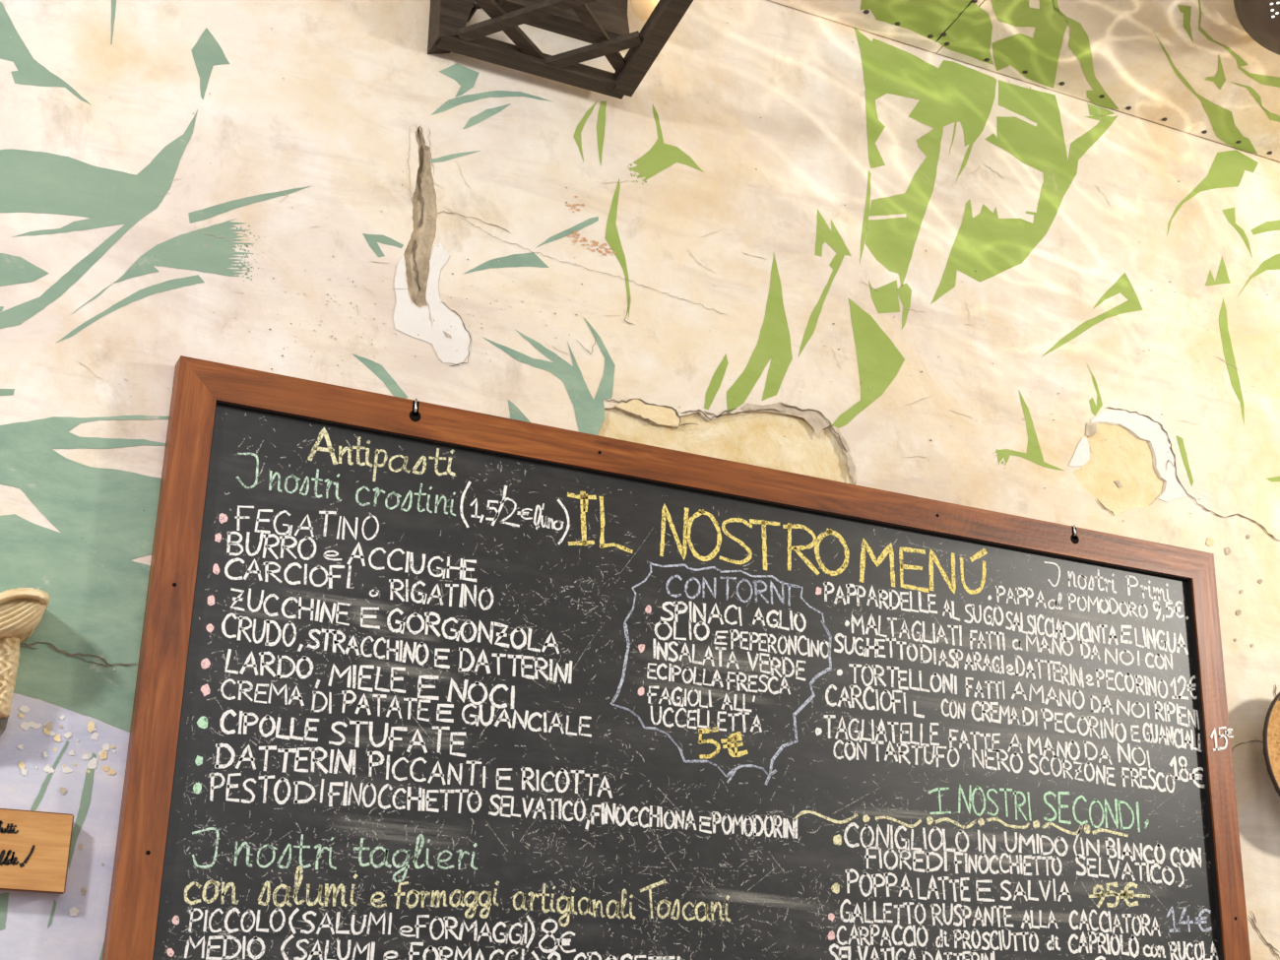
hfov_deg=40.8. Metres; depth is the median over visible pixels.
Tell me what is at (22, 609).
basket
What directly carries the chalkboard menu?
attached to the wall
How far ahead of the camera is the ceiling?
2.45 m
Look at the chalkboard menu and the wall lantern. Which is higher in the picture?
the wall lantern
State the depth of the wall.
2.10 m
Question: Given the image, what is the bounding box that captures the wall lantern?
[427,0,693,99]
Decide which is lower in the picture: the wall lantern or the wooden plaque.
the wooden plaque
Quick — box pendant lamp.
[1233,0,1279,55]
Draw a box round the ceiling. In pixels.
[769,0,1279,161]
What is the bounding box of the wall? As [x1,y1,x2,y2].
[0,0,1279,959]
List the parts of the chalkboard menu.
rail, rail, rail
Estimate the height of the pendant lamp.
0.226 m
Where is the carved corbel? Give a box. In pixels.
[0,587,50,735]
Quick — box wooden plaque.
[0,808,73,894]
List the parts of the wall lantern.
mounting knob, rail, plate, bulb, corner post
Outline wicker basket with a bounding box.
[1262,692,1279,796]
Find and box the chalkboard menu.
[102,355,1250,959]

